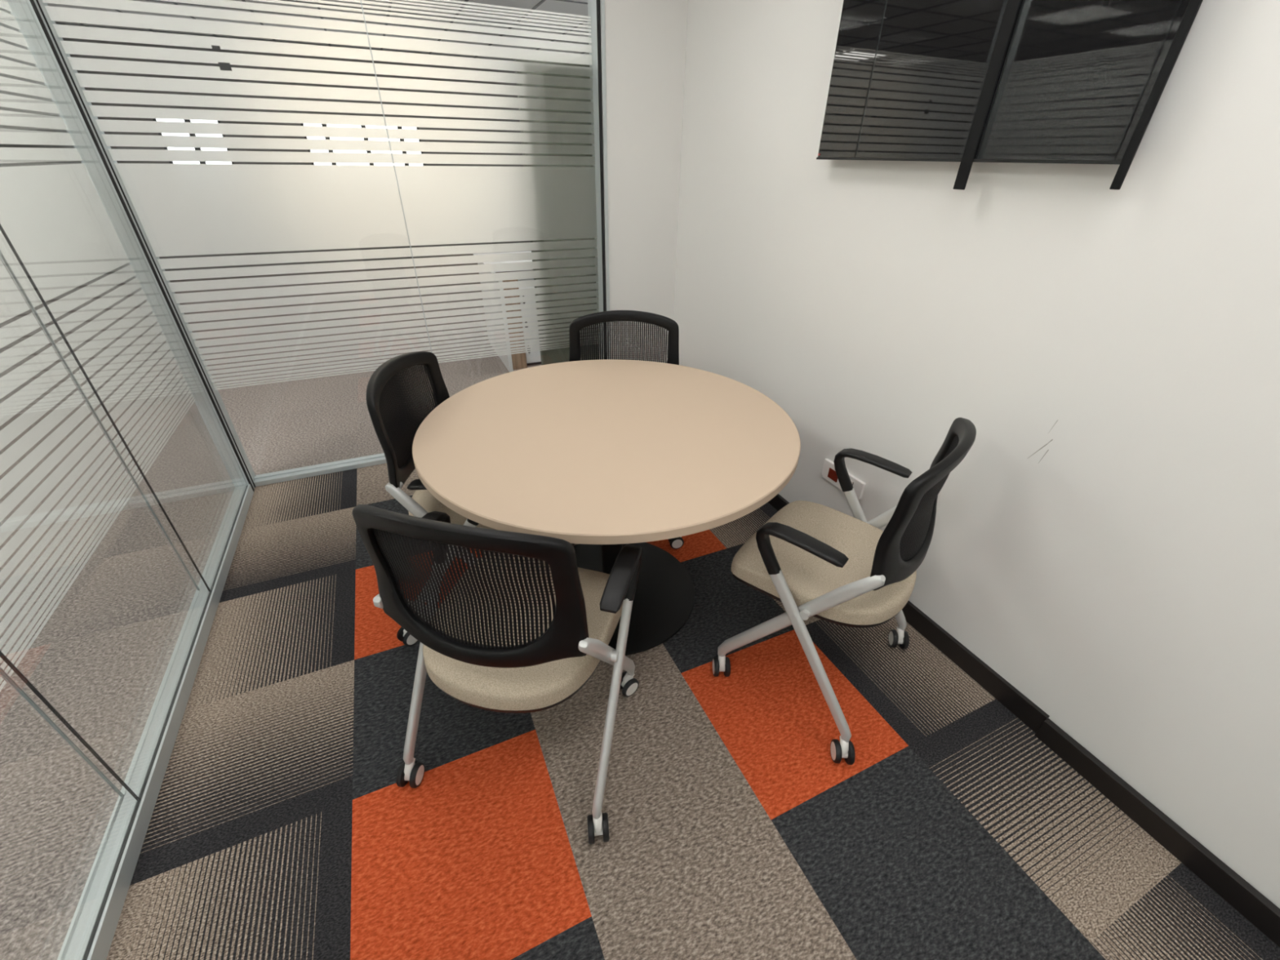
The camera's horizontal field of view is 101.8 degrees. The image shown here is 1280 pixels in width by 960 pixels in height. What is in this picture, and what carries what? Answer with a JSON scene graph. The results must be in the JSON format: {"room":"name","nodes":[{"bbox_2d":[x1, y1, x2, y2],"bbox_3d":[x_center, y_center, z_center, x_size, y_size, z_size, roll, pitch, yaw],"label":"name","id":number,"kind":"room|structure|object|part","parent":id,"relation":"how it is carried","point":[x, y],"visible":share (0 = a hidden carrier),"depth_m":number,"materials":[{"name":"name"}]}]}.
{"room":"office","nodes":[
{"label":"office","id":0,"kind":"room"},
{"bbox_2d":[0,22,530,284],"bbox_3d":[-3.840,-4.524,7.487,13.000,2.620,0.150,-13,34,-21],"label":"wall","id":1,"kind":"structure","parent":0,"point":[223,66],"depth_m":6.76,"materials":[{"name":"grey paint"}]},
{"bbox_2d":[151,118,234,164],"bbox_3d":[-5.667,-4.201,6.692,0.750,0.860,0.080,-13,34,-21],"label":"window","id":2,"kind":"structure","parent":1,"relation":"in","point":[153,119],"depth_m":6.61,"materials":[{"name":"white glass"}]},
{"bbox_3d":[-5.826,-4.168,6.635,0.305,0.820,0.010,-13,34,-21],"label":"pane","id":3,"kind":"part","parent":2,"relation":"part of","materials":[{"name":"glass"}]},
{"bbox_3d":[-5.512,-4.239,6.758,0.305,0.820,0.010,-13,34,-21],"label":"pane","id":4,"kind":"part","parent":2,"relation":"part of","materials":[{"name":"glass"}]},
{"bbox_2d":[300,123,425,165],"bbox_3d":[-3.864,-4.612,7.400,1.540,0.860,0.080,-13,34,-21],"label":"window","id":5,"kind":"structure","parent":1,"relation":"in","point":[302,124],"depth_m":7.31,"materials":[{"name":"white glass"}]},
{"bbox_3d":[-4.415,-4.489,7.189,0.235,0.820,0.010,-13,34,-21],"label":"pane","id":6,"kind":"part","parent":5,"relation":"part of","materials":[{"name":"glass"}]},
{"bbox_3d":[-4.071,-4.567,7.323,0.440,0.820,0.010,-13,34,-21],"label":"pane","id":7,"kind":"part","parent":5,"relation":"part of","materials":[{"name":"glass"}]},
{"bbox_3d":[-3.638,-4.666,7.493,0.430,0.820,0.010,-13,34,-21],"label":"pane","id":8,"kind":"part","parent":5,"relation":"part of","materials":[{"name":"glass"}]},
{"bbox_3d":[-3.308,-4.741,7.623,0.215,0.820,0.010,-13,34,-21],"label":"pane","id":9,"kind":"part","parent":5,"relation":"part of","materials":[{"name":"glass"}]},
{"bbox_2d":[0,0,589,61],"bbox_3d":[-2.118,-3.672,3.593,13.000,0.104,14.100,-13,34,-21],"label":"ceiling","id":10,"kind":"structure","parent":0,"point":[580,7],"depth_m":5.22,"materials":[{"name":"white tile"}]},
{"bbox_2d":[0,262,1279,959],"bbox_3d":[-2.175,-1.432,5.041,13.000,0.001,14.000,-13,34,-21],"label":"floor","id":11,"kind":"structure","parent":0,"point":[282,826],"depth_m":1.45,"materials":[{"name":"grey carpet"}]},
{"bbox_2d":[365,351,496,646],"bbox_3d":[-0.581,0.045,1.835,0.529,0.925,0.622,2,32,1],"label":"office chair","id":12,"kind":"object","parent":11,"relation":"on","point":[396,423],"visible":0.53,"depth_m":1.68,"materials":[{"name":"black plastic"}]},
{"bbox_3d":[-0.754,-0.201,1.700,0.092,0.370,0.490,2,32,1],"label":"backrest frame","id":13,"kind":"part","parent":12,"relation":"part of","materials":[{"name":"black plastic"}]},
{"bbox_3d":[-0.756,-0.203,1.699,0.049,0.292,0.385,2,32,1],"label":"backrest","id":14,"kind":"part","parent":12,"relation":"part of","materials":[{"name":"black fabric"}]},
{"bbox_3d":[-0.556,0.067,1.543,0.233,0.155,0.052,2,32,1],"label":"armrest","id":15,"kind":"part","parent":12,"relation":"part of","materials":[{"name":"black plastic"}]},
{"bbox_3d":[-0.656,0.311,1.699,0.326,0.476,0.022,2,32,1],"label":"leg","id":16,"kind":"part","parent":12,"relation":"part of","materials":[{"name":"silver metal"}]},
{"bbox_3d":[-0.560,0.063,1.856,0.479,0.068,0.469,2,32,1],"label":"seat","id":17,"kind":"part","parent":12,"relation":"part of","materials":[{"name":"beige fabric"}]},
{"bbox_2d":[351,504,642,844],"bbox_3d":[-0.303,0.364,1.329,0.606,0.925,0.526,8,33,12],"label":"office chair","id":18,"kind":"object","parent":11,"relation":"on","point":[513,634],"visible":1,"depth_m":1.08,"materials":[{"name":"black plastic"}]},
{"bbox_3d":[-0.588,0.489,1.415,0.022,0.476,0.326,8,33,12],"label":"leg","id":19,"kind":"part","parent":18,"relation":"part of","materials":[{"name":"silver metal"}]},
{"bbox_3d":[-0.560,0.193,1.340,0.052,0.155,0.233,8,33,12],"label":"armrest","id":20,"kind":"part","parent":18,"relation":"part of","materials":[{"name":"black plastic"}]},
{"bbox_3d":[-0.350,0.216,1.036,0.385,0.292,0.049,8,33,12],"label":"backrest","id":21,"kind":"part","parent":18,"relation":"part of","materials":[{"name":"black fabric"}]},
{"bbox_3d":[-0.350,0.217,1.039,0.490,0.370,0.092,8,33,12],"label":"backrest frame","id":22,"kind":"part","parent":18,"relation":"part of","materials":[{"name":"black plastic"}]},
{"bbox_3d":[-0.305,0.374,1.363,0.469,0.068,0.479,8,33,12],"label":"seat","id":23,"kind":"part","parent":18,"relation":"part of","materials":[{"name":"beige fabric"}]},
{"bbox_3d":[-0.068,0.564,1.308,0.022,0.476,0.326,8,33,12],"label":"leg","id":24,"kind":"part","parent":18,"relation":"part of","materials":[{"name":"silver metal"}]},
{"bbox_3d":[-0.040,0.268,1.233,0.052,0.155,0.233,8,33,12],"label":"armrest","id":25,"kind":"part","parent":18,"relation":"part of","materials":[{"name":"black plastic"}]},
{"bbox_2d":[473,250,532,372],"bbox_3d":[-0.566,-1.575,4.619,1.510,0.735,1.040,-13,34,-21],"label":"desk","id":26,"kind":"object","parent":11,"relation":"on","point":[516,361],"visible":0.08,"depth_m":4.17,"materials":[{"name":"white laminate"}]},
{"bbox_3d":[-1.204,-1.376,4.305,0.030,0.710,0.890,-13,34,-21],"label":"panel","id":27,"kind":"part","parent":26,"relation":"part of","materials":[{"name":"white laminate"}]},
{"bbox_3d":[-0.978,-1.208,4.045,0.124,0.705,0.020,-13,34,-21],"label":"panel","id":28,"kind":"part","parent":26,"relation":"part of","materials":[{"name":"brown wood"}]},
{"bbox_2d":[517,278,541,364],"bbox_3d":[-0.854,-1.370,4.390,0.405,0.620,0.554,-13,34,-21],"label":"drawer pedestal","id":29,"kind":"object","parent":11,"relation":"on","point":[532,357],"visible":0.14,"depth_m":4.21,"materials":[{"name":"white laminate"}]},
{"bbox_3d":[-0.741,-1.414,4.076,0.399,0.190,0.016,-13,34,-21],"label":"drawer","id":30,"kind":"part","parent":29,"relation":"part of","materials":[{"name":"white laminate"}]},
{"bbox_3d":[-0.744,-1.249,4.179,0.399,0.190,0.016,-13,34,-21],"label":"drawer","id":31,"kind":"part","parent":29,"relation":"part of","materials":[{"name":"white laminate"}]},
{"bbox_3d":[-0.747,-1.083,4.282,0.399,0.190,0.016,-13,34,-21],"label":"drawer","id":32,"kind":"part","parent":29,"relation":"part of","materials":[{"name":"white laminate"}]},
{"bbox_2d":[514,58,597,364],"bbox_3d":[-0.245,-1.278,3.080,0.834,1.865,0.263,-13,34,-21],"label":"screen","id":33,"kind":"object","parent":11,"relation":"on","point":[557,355],"visible":0.02,"depth_m":2.78,"materials":[{"name":"grey"}]},
{"bbox_3d":[-0.573,-1.141,2.851,0.016,1.865,0.046,-13,34,-21],"label":"post","id":34,"kind":"part","parent":33,"relation":"part of","materials":[{"name":"grey metal"}]},
{"bbox_2d":[412,359,800,655],"bbox_3d":[-0.103,0.125,1.883,1.200,0.748,1.200,-13,34,-21],"label":"round table","id":35,"kind":"object","parent":11,"relation":"on","point":[603,456],"visible":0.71,"depth_m":1.55,"materials":[{"name":"beige laminate"}]},
{"bbox_2d":[568,310,684,549],"bbox_3d":[-0.076,-0.212,2.260,0.619,0.925,0.527,0,32,-2],"label":"office chair","id":36,"kind":"object","parent":11,"relation":"on","point":[580,323],"visible":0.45,"depth_m":2.22,"materials":[{"name":"black plastic"}]},
{"bbox_3d":[-0.069,-0.541,2.264,0.490,0.370,0.092,0,32,-2],"label":"backrest frame","id":37,"kind":"part","parent":36,"relation":"part of","materials":[{"name":"black plastic"}]},
{"bbox_3d":[-0.069,-0.544,2.265,0.385,0.292,0.049,0,32,-2],"label":"backrest","id":38,"kind":"part","parent":36,"relation":"part of","materials":[{"name":"black fabric"}]},
{"bbox_2d":[712,417,976,764],"bbox_3d":[0.587,0.232,1.564,0.520,0.925,0.618,24,39,32],"label":"office chair","id":39,"kind":"object","parent":11,"relation":"on","point":[821,562],"visible":1,"depth_m":1.44,"materials":[{"name":"beige fabric"}]},
{"bbox_3d":[0.404,0.208,1.340,0.233,0.155,0.052,24,39,32],"label":"armrest","id":40,"kind":"part","parent":39,"relation":"part of","materials":[{"name":"black plastic"}]},
{"bbox_3d":[0.474,0.489,1.443,0.326,0.476,0.022,24,39,32],"label":"leg","id":41,"kind":"part","parent":39,"relation":"part of","materials":[{"name":"silver metal"}]},
{"bbox_3d":[0.580,0.242,1.597,0.479,0.068,0.469,24,39,32],"label":"seat","id":42,"kind":"part","parent":39,"relation":"part of","materials":[{"name":"beige fabric"}]},
{"bbox_3d":[0.744,-0.007,1.695,0.233,0.155,0.052,24,39,32],"label":"armrest","id":43,"kind":"part","parent":39,"relation":"part of","materials":[{"name":"black plastic"}]},
{"bbox_3d":[0.814,0.274,1.798,0.326,0.476,0.022,24,39,32],"label":"leg","id":44,"kind":"part","parent":39,"relation":"part of","materials":[{"name":"silver metal"}]},
{"bbox_3d":[0.738,0.053,1.331,0.092,0.370,0.490,24,39,32],"label":"backrest frame","id":45,"kind":"part","parent":39,"relation":"part of","materials":[{"name":"black plastic"}]},
{"bbox_3d":[0.740,0.052,1.329,0.049,0.292,0.385,24,39,32],"label":"backrest","id":46,"kind":"part","parent":39,"relation":"part of","materials":[{"name":"black"}]},
{"bbox_2d":[600,0,688,363],"bbox_3d":[-0.010,-1.536,2.785,0.435,2.620,0.118,-13,34,-21],"label":"wall","id":47,"kind":"structure","parent":0,"point":[646,40],"depth_m":2.63,"materials":[{"name":"white paint"}]},
{"bbox_2d":[41,0,609,486],"bbox_3d":[-1.086,-1.289,2.360,1.965,2.620,0.128,-13,34,-21],"label":"glass partition","id":48,"kind":"structure","parent":47,"relation":"in","point":[180,209],"depth_m":2.31,"materials":[{"name":"clear glass"}]},
{"bbox_2d":[673,0,1279,908],"bbox_3d":[1.132,-0.546,1.225,0.120,2.620,4.530,-13,34,-21],"label":"wall","id":49,"kind":"structure","parent":0,"point":[1105,540],"depth_m":1.38,"materials":[{"name":"white paint"}]},
{"bbox_2d":[821,457,842,490],"bbox_3d":[0.810,-0.028,2.153,0.019,0.092,0.126,-13,34,-21],"label":"wall socket","id":50,"kind":"object","parent":49,"relation":"attached to","point":[828,473],"depth_m":2.17,"materials":[{"name":"white plastic"}]},
{"bbox_2d":[827,467,837,482],"bbox_3d":[0.802,-0.020,2.158,0.005,0.043,0.052,-13,34,-21],"label":"outlet","id":51,"kind":"object","parent":50,"relation":"attached to","point":[832,475],"depth_m":2.16,"materials":[{"name":"brown plastic"}]},
{"bbox_2d":[848,471,865,499],"bbox_3d":[0.858,0.024,2.060,0.019,0.081,0.092,-13,34,-21],"label":"wall socket","id":52,"kind":"object","parent":49,"relation":"attached to","point":[859,486],"depth_m":2.05,"materials":[{"name":"white plastic"}]},
{"bbox_2d":[816,0,1203,190],"bbox_3d":[0.855,-1.117,1.336,0.070,0.636,0.972,-13,34,-21],"label":"television","id":53,"kind":"object","parent":49,"relation":"attached to","point":[966,82],"visible":1,"depth_m":1.27,"materials":[{"name":"black glass"}]},
{"bbox_3d":[0.869,-1.058,1.242,0.005,0.636,0.034,-13,34,-21],"label":"mount rail","id":54,"kind":"part","parent":53,"relation":"part of","materials":[{"name":"black metal"}]},
{"bbox_3d":[1.023,-0.886,0.953,0.008,0.618,0.018,-13,34,-21],"label":"mount rail","id":55,"kind":"part","parent":53,"relation":"part of","materials":[{"name":"black metal"}]},
{"bbox_2d":[768,493,1279,947],"bbox_3d":[1.083,0.589,1.805,0.026,0.078,4.360,-13,34,-21],"label":"baseboard","id":56,"kind":"structure","parent":49,"relation":"attached to","point":[1259,910],"depth_m":1.41,"materials":[{"name":"black"}]},
{"bbox_3d":[0.975,0.838,-1.004,2.575,2.620,0.120,-13,34,-21],"label":"wall","id":57,"kind":"structure","parent":0,"visible":0},
{"bbox_2d":[0,0,255,959],"bbox_3d":[-1.108,-0.021,0.323,0.066,2.620,4.480,-13,34,-21],"label":"glass partition","id":58,"kind":"structure","parent":57,"relation":"in","point":[64,227],"depth_m":1.58,"materials":[{"name":"clear glass"}]},
{"bbox_3d":[-2.006,-1.076,1.993,0.062,2.620,0.140,-13,34,-21],"label":"corner post","id":59,"kind":"part","parent":58,"relation":"part of","materials":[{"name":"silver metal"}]}
]}

